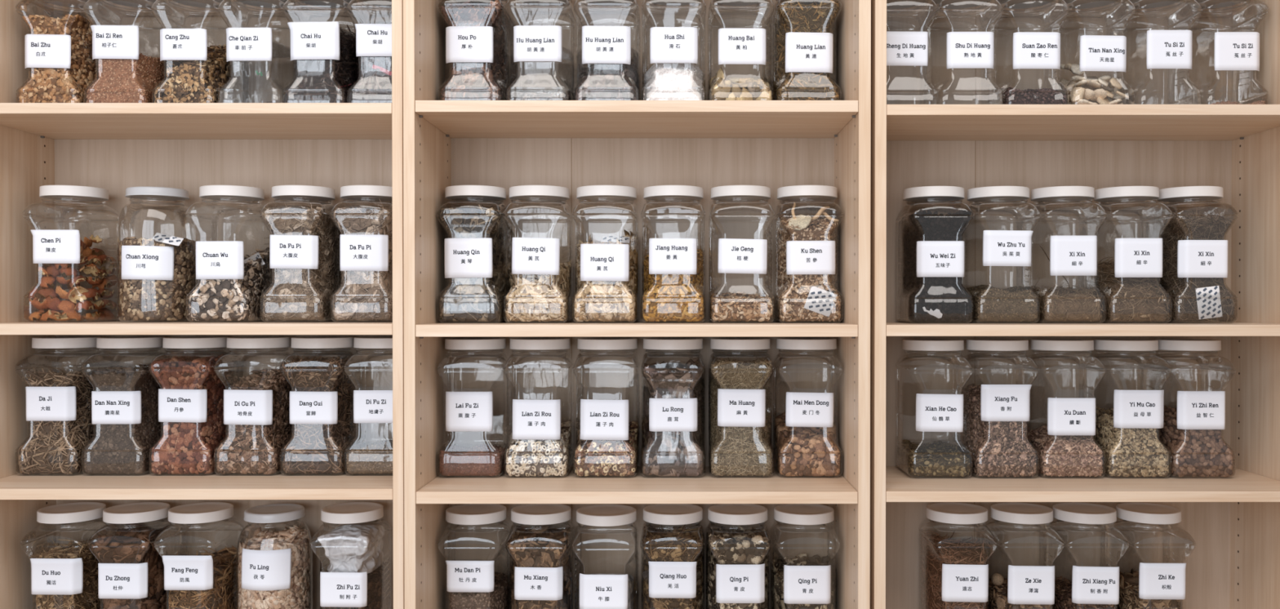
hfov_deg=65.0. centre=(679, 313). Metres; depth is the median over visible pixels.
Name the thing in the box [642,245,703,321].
dried herbs
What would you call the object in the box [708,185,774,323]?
storage jar
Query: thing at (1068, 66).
slice
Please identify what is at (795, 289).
dried herbs
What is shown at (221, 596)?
dried herbs
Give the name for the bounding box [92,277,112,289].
peel
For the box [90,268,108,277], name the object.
peel
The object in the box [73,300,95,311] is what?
peel
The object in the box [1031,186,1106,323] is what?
storage jar
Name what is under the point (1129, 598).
dried herbs
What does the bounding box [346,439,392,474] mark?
dried herbs
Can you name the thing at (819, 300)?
packet
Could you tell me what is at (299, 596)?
dried herbs
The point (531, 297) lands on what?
dried herbs
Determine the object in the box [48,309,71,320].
peel
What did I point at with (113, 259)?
peel
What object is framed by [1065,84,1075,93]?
slice
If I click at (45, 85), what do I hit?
dried herbs
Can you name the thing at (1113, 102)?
slice
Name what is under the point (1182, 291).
dried herbs
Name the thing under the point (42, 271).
peel
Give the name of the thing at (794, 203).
dried root
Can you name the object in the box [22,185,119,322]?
storage jar
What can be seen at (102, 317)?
peel
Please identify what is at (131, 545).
dried herbs
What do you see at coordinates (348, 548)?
crumpled bag
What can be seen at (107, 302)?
peel
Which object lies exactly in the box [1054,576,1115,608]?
dried herbs
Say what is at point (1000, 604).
dried tuber
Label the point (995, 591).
dried herbs
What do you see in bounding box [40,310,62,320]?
peel
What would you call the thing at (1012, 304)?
dried herbs
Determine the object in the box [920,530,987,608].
dried herbs
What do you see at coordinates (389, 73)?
tie
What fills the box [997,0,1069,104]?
storage jar
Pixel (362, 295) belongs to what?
dried herbs
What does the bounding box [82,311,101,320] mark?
peel
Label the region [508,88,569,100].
dried herbs
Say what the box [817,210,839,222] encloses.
dried root
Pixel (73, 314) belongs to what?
peel
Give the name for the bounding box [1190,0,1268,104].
storage jar
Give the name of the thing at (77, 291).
peel
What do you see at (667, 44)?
storage jar
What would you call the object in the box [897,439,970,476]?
dried herbs
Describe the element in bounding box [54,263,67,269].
peel
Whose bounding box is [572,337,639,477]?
storage jar
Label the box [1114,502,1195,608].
storage jar
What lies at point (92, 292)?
peel
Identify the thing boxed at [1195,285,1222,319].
packet
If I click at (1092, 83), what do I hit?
slice
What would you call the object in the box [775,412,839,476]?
dried herbs
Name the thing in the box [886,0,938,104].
storage jar
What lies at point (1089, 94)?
slice
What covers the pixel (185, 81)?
dried herbs
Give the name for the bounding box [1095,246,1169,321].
dried herbs
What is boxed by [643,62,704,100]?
dried herbs
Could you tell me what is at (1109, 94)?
slice
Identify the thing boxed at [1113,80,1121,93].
slice
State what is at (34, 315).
peel
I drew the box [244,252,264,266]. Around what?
packet
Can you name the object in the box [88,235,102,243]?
peel
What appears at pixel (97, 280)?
peel
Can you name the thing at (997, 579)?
dried tuber
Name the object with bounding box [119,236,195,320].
dried herbs
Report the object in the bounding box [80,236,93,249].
peel
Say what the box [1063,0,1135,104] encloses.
storage jar
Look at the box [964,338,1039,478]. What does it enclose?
storage jar
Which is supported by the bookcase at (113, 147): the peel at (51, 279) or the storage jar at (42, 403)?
the storage jar at (42, 403)
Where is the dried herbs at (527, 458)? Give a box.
[506,420,571,476]
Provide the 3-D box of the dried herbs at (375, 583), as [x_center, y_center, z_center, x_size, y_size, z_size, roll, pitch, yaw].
[-0.631,0.561,1.937,0.114,0.135,0.134,0,1,0]
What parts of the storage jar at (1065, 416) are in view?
lid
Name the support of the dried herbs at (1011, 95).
in the storage jar at (1031, 50)
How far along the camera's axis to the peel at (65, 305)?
1.87 m
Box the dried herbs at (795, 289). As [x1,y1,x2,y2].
[776,212,840,321]
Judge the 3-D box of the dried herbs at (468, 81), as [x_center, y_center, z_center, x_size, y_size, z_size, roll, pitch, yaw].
[-0.387,-0.477,1.917,0.114,0.215,0.134,0,1,0]
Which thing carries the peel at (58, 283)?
in the storage jar at (51, 243)
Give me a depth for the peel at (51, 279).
1.87 m
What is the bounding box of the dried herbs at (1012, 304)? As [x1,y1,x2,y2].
[966,284,1037,321]
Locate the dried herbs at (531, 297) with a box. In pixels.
[505,260,570,321]
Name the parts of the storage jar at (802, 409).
lid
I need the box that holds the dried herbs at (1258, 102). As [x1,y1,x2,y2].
[1204,100,1265,104]
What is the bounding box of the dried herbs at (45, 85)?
[18,13,95,102]
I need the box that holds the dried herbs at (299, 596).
[238,524,311,608]
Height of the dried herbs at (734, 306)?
0.060 m
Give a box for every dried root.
[791,202,795,218]
[811,206,830,221]
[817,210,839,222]
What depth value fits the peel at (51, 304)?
1.87 m
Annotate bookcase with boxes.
[0,0,404,608]
[403,0,871,608]
[870,0,1279,608]
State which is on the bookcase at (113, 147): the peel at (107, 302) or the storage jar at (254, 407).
the storage jar at (254, 407)
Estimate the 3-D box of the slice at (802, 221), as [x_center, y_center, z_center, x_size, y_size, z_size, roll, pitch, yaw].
[0.224,-0.169,1.872,0.047,0.032,0.030,0,1,1]
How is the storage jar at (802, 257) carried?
on the bookcase at (706, 144)
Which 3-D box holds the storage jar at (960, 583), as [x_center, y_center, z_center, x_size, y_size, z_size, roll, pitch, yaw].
[0.533,0.503,1.932,0.121,0.256,0.141,0,1,1]
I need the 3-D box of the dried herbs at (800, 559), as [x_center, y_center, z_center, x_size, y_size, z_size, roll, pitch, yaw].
[0.238,0.551,1.926,0.114,0.154,0.134,0,1,0]
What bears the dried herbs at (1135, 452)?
in the storage jar at (1144, 408)
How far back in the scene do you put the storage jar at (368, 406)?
1.88 m
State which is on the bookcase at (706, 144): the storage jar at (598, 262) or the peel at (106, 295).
the storage jar at (598, 262)
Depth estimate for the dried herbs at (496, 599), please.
1.88 m
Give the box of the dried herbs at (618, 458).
[574,421,638,476]
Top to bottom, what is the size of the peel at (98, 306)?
0.021 m
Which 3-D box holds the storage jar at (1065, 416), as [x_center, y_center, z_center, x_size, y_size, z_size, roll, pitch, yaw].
[0.734,0.179,1.929,0.121,0.256,0.141,0,1,1]
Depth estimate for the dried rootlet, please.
1.89 m
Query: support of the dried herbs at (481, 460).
in the storage jar at (463, 411)
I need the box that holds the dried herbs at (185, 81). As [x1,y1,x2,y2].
[154,44,230,102]
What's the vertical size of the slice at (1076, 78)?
0.013 m
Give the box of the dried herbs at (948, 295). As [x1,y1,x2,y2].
[897,208,971,321]
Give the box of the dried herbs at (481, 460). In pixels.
[439,444,504,476]
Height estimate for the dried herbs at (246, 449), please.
0.200 m
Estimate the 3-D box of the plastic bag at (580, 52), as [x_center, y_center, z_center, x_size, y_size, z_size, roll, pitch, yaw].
[-0.137,-0.444,1.918,0.117,0.146,0.138,0,1,0]
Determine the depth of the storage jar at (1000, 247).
1.87 m
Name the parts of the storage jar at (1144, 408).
lid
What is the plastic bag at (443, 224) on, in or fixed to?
in the storage jar at (463, 257)
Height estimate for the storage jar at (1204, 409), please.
0.256 m
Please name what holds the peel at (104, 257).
in the storage jar at (51, 243)
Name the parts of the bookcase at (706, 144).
panel, shelf, shelf, shelf, panel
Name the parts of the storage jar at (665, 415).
lid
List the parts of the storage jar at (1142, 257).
lid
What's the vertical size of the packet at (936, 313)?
0.022 m
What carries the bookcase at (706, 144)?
on the floor
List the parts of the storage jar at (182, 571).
lid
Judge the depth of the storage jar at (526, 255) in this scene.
1.87 m
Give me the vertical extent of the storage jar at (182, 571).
0.256 m
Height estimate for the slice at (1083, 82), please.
0.010 m
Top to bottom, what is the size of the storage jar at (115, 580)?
0.256 m
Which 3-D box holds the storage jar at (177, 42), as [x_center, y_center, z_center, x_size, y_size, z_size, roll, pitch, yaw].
[-0.922,-0.493,1.927,0.121,0.256,0.141,0,1,0]
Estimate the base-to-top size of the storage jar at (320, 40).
0.256 m
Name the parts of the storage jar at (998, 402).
lid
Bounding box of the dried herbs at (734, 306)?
[710,290,773,321]
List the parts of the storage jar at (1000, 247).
lid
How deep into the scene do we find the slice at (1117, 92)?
1.86 m
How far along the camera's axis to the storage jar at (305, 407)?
1.88 m
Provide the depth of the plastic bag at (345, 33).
1.94 m
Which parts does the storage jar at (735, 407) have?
lid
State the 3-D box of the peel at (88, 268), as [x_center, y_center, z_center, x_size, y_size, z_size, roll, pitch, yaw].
[-1.123,-0.082,1.907,0.019,0.024,0.037,0,1,25]
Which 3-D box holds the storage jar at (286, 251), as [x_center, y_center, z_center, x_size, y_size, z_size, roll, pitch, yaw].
[-0.723,-0.112,1.931,0.121,0.256,0.141,0,1,0]
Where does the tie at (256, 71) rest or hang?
attached to the plastic bag at (236, 90)
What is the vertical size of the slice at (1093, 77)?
0.016 m
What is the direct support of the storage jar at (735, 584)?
on the bookcase at (706, 144)
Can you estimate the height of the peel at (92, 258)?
0.020 m
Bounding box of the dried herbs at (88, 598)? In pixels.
[31,537,99,608]
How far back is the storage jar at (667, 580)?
1.87 m
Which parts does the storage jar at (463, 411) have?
lid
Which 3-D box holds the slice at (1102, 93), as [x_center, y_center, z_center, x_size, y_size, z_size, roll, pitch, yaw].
[0.782,-0.407,1.877,0.023,0.020,0.030,0,1,-33]
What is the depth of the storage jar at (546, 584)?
1.87 m
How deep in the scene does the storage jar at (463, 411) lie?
1.87 m
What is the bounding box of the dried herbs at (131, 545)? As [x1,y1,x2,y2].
[91,523,168,608]
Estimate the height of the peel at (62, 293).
0.028 m
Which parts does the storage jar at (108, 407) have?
lid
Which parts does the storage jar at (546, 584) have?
lid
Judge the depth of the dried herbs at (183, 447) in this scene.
1.87 m
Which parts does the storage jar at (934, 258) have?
lid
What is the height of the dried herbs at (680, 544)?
0.230 m
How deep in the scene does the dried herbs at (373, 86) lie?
1.87 m
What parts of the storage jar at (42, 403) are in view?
lid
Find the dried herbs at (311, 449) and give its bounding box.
[281,354,352,474]
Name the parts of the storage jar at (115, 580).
lid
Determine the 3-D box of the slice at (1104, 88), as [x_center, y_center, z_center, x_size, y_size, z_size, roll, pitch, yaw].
[0.825,-0.433,1.937,0.019,0.011,0.019,0,1,0]
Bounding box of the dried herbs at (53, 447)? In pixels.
[17,364,93,474]
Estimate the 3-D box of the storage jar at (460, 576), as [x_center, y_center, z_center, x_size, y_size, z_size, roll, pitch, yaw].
[-0.390,0.503,1.926,0.121,0.256,0.141,0,1,0]
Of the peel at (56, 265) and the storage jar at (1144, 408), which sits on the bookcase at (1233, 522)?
the storage jar at (1144, 408)
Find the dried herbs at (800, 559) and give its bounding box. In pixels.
[773,552,833,608]
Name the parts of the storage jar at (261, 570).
lid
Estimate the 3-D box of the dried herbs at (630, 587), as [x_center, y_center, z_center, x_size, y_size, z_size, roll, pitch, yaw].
[-0.140,0.563,1.915,0.105,0.128,0.124,0,1,-1]
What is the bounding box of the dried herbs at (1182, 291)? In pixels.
[1160,202,1235,321]
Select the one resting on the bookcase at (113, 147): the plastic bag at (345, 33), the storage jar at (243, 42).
the storage jar at (243, 42)
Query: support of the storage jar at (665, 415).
on the bookcase at (706, 144)
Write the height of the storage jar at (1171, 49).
0.256 m
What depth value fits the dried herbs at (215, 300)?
1.87 m
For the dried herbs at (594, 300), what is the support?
in the storage jar at (598, 262)
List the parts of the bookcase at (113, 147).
panel, shelf, shelf, shelf, panel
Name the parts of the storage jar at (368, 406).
lid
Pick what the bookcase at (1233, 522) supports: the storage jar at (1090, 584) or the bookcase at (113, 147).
the storage jar at (1090, 584)
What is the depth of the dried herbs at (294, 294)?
1.87 m
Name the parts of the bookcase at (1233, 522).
panel, shelf, shelf, shelf, panel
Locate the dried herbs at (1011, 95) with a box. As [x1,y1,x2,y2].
[1000,86,1066,104]
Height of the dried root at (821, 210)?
0.031 m
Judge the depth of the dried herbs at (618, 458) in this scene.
1.86 m
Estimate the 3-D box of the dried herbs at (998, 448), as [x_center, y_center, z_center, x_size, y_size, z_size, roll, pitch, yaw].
[0.609,0.222,1.930,0.114,0.164,0.134,0,1,0]
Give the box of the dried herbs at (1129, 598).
[1117,568,1181,608]
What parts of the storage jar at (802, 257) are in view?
lid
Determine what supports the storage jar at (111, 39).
on the bookcase at (113, 147)
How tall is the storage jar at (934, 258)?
0.256 m
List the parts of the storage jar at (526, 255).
lid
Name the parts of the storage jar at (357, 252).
lid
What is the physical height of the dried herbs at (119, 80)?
0.126 m
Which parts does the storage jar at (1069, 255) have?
lid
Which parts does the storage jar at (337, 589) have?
lid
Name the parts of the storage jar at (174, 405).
lid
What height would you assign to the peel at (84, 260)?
0.024 m
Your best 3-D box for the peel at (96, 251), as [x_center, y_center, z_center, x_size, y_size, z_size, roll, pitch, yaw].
[-1.137,-0.116,1.953,0.035,0.022,0.034,0,1,0]
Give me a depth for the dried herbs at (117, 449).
1.87 m
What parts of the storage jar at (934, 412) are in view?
lid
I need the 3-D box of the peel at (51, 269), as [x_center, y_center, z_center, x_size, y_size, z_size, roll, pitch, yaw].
[-1.172,-0.079,1.883,0.025,0.026,0.023,0,1,21]
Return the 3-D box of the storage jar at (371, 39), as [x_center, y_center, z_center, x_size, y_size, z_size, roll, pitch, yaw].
[-0.560,-0.493,1.927,0.121,0.256,0.141,0,1,-1]
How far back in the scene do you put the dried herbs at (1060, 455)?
1.87 m
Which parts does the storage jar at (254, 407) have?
lid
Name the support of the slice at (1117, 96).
in the storage jar at (1108, 53)
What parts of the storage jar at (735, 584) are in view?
lid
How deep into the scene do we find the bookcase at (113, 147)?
1.90 m
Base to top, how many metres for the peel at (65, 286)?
0.024 m
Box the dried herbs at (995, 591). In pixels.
[989,577,1052,608]
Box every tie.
[255,70,262,75]
[372,64,391,75]
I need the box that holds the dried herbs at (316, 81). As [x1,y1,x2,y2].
[284,24,355,102]
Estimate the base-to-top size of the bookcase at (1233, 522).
2.280 m
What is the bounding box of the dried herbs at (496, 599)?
[446,571,507,608]
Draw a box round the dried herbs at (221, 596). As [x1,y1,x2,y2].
[168,542,237,608]
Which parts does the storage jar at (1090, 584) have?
lid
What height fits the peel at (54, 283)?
0.024 m
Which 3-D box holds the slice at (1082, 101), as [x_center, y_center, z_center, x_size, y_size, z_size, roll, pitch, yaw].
[0.751,-0.391,1.876,0.024,0.014,0.029,0,1,-24]
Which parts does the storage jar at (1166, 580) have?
lid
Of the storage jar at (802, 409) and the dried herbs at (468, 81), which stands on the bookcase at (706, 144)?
the storage jar at (802, 409)
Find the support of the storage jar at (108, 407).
on the bookcase at (113, 147)
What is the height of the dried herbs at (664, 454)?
0.213 m
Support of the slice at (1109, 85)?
in the storage jar at (1108, 53)
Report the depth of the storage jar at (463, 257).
1.86 m
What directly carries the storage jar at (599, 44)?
on the bookcase at (706, 144)
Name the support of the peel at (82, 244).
in the storage jar at (51, 243)
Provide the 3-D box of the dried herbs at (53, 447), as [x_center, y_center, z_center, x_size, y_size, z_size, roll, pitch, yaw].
[-1.179,0.199,1.933,0.114,0.201,0.134,0,1,1]
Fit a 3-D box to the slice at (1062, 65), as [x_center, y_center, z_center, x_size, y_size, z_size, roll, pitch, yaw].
[0.742,-0.474,1.928,0.027,0.019,0.025,0,1,0]
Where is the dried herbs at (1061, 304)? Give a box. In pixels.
[1031,279,1103,321]
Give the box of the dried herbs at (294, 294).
[262,202,338,320]
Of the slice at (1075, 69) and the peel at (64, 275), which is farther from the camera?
the peel at (64, 275)
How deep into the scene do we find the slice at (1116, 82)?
1.87 m
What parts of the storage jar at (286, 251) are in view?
lid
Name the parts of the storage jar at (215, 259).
lid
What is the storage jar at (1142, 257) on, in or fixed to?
on the bookcase at (1233, 522)
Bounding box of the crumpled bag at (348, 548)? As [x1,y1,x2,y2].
[317,524,385,573]
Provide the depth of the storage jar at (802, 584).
1.87 m
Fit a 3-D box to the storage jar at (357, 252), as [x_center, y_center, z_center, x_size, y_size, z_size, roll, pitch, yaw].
[-0.592,-0.112,1.931,0.121,0.256,0.141,0,1,0]
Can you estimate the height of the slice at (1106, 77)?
0.012 m
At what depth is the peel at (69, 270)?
1.88 m
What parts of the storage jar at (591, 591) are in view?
lid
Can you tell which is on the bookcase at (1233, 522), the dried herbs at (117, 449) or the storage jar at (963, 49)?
the storage jar at (963, 49)
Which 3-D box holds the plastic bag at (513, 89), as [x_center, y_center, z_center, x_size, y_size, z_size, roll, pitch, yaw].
[-0.262,-0.444,1.918,0.117,0.146,0.138,0,1,0]
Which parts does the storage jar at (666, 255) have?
lid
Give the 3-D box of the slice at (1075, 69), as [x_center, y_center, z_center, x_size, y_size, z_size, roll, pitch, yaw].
[0.750,-0.458,1.885,0.014,0.025,0.030,0,1,-25]
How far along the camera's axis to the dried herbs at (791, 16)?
1.86 m
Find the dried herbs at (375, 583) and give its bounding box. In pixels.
[321,561,389,608]
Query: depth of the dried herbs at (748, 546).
1.87 m
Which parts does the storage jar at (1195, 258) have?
lid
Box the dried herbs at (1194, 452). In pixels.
[1160,405,1232,476]
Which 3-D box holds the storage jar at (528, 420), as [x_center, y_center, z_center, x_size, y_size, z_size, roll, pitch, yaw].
[-0.267,0.176,1.923,0.121,0.256,0.141,0,1,0]
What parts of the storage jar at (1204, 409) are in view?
lid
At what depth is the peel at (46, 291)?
1.87 m
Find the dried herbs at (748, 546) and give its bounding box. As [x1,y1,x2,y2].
[706,525,769,608]
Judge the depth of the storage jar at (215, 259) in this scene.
1.88 m
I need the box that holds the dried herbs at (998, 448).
[964,383,1036,476]
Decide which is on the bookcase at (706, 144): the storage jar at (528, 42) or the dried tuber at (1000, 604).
the storage jar at (528, 42)
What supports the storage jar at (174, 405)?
on the bookcase at (113, 147)
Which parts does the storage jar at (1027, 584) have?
lid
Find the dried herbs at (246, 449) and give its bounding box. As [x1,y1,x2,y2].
[216,368,289,474]
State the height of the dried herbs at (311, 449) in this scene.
0.220 m
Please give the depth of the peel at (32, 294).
1.87 m
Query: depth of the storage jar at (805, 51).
1.85 m
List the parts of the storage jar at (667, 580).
lid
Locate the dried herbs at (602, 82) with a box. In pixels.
[575,52,638,100]
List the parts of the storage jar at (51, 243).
lid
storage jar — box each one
[14,336,100,475]
[15,0,88,102]
[19,502,106,608]
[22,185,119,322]
[80,336,165,475]
[83,0,162,102]
[87,502,169,608]
[117,186,197,322]
[147,336,229,475]
[151,0,226,102]
[153,502,244,608]
[185,185,270,322]
[213,336,292,475]
[217,0,302,102]
[235,503,312,608]
[259,185,338,322]
[279,336,363,475]
[281,0,365,102]
[310,502,391,608]
[329,185,392,322]
[343,336,392,475]
[346,0,391,102]
[436,185,507,323]
[436,337,508,477]
[437,0,510,100]
[437,503,511,608]
[502,185,573,323]
[503,337,573,477]
[504,503,575,608]
[505,0,576,100]
[572,185,639,323]
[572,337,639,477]
[572,504,639,608]
[573,0,640,100]
[640,185,705,323]
[640,337,705,477]
[640,503,704,608]
[641,0,706,100]
[705,503,772,608]
[706,0,774,100]
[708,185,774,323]
[708,337,773,477]
[770,503,839,608]
[771,0,841,100]
[773,185,843,323]
[773,337,842,477]
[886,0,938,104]
[895,186,973,323]
[895,338,973,478]
[919,502,997,608]
[924,0,1003,104]
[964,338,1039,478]
[965,186,1040,323]
[985,502,1064,608]
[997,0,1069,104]
[1028,338,1106,478]
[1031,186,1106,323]
[1051,502,1129,608]
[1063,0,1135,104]
[1092,338,1172,478]
[1093,186,1173,323]
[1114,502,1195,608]
[1124,0,1201,104]
[1142,338,1236,478]
[1156,186,1238,323]
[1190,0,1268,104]
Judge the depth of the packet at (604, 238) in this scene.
1.88 m
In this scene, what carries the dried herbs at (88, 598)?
in the storage jar at (49, 576)
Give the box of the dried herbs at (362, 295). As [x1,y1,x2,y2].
[332,198,392,320]
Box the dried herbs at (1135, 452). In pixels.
[1094,405,1168,476]
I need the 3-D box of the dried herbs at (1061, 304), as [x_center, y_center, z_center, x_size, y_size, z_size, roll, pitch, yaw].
[0.734,-0.028,1.927,0.114,0.088,0.134,0,1,0]
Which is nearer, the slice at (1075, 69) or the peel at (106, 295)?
the slice at (1075, 69)
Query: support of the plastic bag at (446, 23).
in the storage jar at (462, 43)
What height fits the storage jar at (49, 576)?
0.256 m
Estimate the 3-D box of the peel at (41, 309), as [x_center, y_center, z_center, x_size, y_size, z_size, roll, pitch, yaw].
[-1.209,0.001,1.905,0.019,0.026,0.040,0,1,-10]
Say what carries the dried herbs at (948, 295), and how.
in the storage jar at (934, 258)
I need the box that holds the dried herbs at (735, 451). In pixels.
[710,357,772,476]
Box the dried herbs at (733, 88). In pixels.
[709,66,772,100]
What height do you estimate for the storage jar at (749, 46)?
0.256 m
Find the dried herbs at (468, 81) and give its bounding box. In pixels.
[440,0,508,100]
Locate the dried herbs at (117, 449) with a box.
[84,364,160,474]
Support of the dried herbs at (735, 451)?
in the storage jar at (735, 407)
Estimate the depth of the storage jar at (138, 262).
1.89 m
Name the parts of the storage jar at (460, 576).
lid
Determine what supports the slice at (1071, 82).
in the storage jar at (1108, 53)
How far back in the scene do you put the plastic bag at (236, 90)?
1.95 m
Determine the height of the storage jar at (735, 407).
0.256 m
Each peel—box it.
[27,284,39,299]
[28,297,47,309]
[28,311,42,320]
[37,287,59,298]
[37,308,48,320]
[38,266,50,276]
[39,275,56,288]
[40,275,56,285]
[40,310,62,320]
[42,295,61,311]
[46,264,63,277]
[47,280,62,288]
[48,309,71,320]
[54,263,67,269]
[55,284,75,299]
[56,276,71,284]
[57,299,76,314]
[58,266,78,276]
[60,272,67,277]
[61,283,74,289]
[62,309,84,320]
[66,286,88,304]
[69,275,88,288]
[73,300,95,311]
[75,256,88,264]
[79,263,100,275]
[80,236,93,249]
[80,240,86,248]
[80,246,83,254]
[80,246,92,259]
[80,288,102,300]
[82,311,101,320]
[85,276,104,284]
[86,254,102,266]
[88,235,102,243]
[88,298,104,309]
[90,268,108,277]
[91,248,105,255]
[92,254,111,264]
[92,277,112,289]
[92,288,109,301]
[92,311,106,320]
[97,298,112,307]
[97,307,114,319]
[101,264,115,276]
[101,288,115,298]
[104,275,117,288]
[105,255,116,267]
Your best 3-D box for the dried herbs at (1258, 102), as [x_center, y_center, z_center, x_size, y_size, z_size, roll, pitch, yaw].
[1.032,-0.382,1.924,0.114,0.033,0.134,0,1,0]
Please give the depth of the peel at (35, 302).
1.87 m
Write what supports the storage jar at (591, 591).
on the bookcase at (706, 144)
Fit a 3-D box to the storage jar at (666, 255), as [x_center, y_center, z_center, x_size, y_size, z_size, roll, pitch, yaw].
[-0.012,-0.111,1.921,0.121,0.256,0.141,0,1,0]
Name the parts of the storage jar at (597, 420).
lid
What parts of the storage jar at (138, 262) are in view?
lid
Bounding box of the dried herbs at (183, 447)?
[151,354,225,474]
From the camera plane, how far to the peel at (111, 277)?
1.97 m
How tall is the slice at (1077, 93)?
0.030 m
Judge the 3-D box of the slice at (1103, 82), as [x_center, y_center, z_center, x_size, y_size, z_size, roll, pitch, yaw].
[0.790,-0.430,1.872,0.023,0.017,0.018,0,1,0]
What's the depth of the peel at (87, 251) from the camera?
1.92 m
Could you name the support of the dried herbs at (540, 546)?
in the storage jar at (546, 584)
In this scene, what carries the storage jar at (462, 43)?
on the bookcase at (706, 144)
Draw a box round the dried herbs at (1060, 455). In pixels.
[1029,424,1102,476]
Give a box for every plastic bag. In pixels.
[219,40,290,102]
[284,21,355,102]
[347,21,391,102]
[438,224,506,314]
[439,22,507,100]
[506,45,573,100]
[574,47,639,100]
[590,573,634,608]
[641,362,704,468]
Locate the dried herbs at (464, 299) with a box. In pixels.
[439,204,506,321]
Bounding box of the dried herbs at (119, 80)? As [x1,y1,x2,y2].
[86,53,163,102]
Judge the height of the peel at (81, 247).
0.022 m
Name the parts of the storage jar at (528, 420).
lid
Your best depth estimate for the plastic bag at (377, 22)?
1.89 m
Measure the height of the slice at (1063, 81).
0.034 m
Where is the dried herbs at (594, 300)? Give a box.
[573,229,637,321]
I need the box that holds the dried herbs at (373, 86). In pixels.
[349,56,391,102]
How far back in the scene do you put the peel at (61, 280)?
1.88 m
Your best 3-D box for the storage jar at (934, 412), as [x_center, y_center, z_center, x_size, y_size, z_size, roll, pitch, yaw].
[0.486,0.179,1.929,0.121,0.256,0.141,0,1,0]
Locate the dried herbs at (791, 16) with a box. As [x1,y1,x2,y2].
[773,0,839,100]
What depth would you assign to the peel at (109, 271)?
1.97 m
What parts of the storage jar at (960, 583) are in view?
lid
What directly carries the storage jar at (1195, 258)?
on the bookcase at (1233, 522)
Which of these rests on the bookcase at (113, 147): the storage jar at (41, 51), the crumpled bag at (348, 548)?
the storage jar at (41, 51)
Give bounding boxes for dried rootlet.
[1040,245,1069,287]
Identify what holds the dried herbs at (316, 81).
in the plastic bag at (345, 33)
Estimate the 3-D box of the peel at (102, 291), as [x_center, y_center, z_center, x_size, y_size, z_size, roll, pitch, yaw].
[-1.117,-0.036,1.934,0.023,0.026,0.034,0,1,0]
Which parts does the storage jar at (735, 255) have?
lid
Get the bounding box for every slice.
[787,214,812,230]
[1059,78,1069,85]
[1060,63,1068,70]
[1063,63,1071,71]
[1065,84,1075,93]
[1066,80,1075,85]
[1069,86,1085,102]
[1070,63,1084,75]
[1071,75,1086,82]
[1074,79,1087,86]
[1074,98,1088,104]
[1083,88,1095,99]
[1085,75,1098,81]
[1086,79,1101,87]
[1089,88,1107,101]
[1096,96,1109,104]
[1097,75,1111,84]
[1097,78,1108,86]
[1101,87,1112,90]
[1106,90,1113,97]
[1107,80,1115,88]
[1108,98,1121,104]
[1109,77,1122,88]
[1112,93,1126,99]
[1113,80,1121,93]
[1115,90,1129,98]
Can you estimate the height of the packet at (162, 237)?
0.026 m
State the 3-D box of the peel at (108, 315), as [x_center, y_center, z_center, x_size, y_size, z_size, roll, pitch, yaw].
[-1.118,0.002,1.960,0.022,0.024,0.040,0,1,0]
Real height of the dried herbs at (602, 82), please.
0.138 m
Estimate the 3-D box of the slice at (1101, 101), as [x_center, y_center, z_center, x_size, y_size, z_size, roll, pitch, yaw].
[0.790,-0.396,1.875,0.026,0.025,0.026,0,1,0]
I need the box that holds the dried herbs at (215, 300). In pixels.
[188,246,270,320]
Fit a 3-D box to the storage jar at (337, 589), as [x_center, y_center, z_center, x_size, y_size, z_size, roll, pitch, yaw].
[-0.631,0.503,1.936,0.121,0.256,0.141,0,1,0]
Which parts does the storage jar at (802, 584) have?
lid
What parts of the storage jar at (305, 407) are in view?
lid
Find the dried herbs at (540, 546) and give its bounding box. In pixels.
[506,524,572,608]
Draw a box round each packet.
[152,232,183,245]
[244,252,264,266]
[601,235,630,243]
[804,285,837,316]
[922,306,942,318]
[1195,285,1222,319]
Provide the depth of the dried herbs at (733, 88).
1.85 m
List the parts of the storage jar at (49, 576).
lid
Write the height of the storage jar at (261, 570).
0.254 m
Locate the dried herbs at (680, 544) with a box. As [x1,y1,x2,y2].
[641,524,702,608]
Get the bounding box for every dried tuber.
[991,573,1004,585]
[995,595,1007,608]
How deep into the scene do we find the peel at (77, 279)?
1.88 m
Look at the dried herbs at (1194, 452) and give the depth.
1.87 m
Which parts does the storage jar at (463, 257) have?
lid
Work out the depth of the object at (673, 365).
1.92 m
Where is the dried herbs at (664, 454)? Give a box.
[642,358,703,476]
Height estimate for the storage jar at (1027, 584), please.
0.256 m
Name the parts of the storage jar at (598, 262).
lid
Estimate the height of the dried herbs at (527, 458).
0.091 m
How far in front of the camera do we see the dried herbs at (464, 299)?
1.86 m

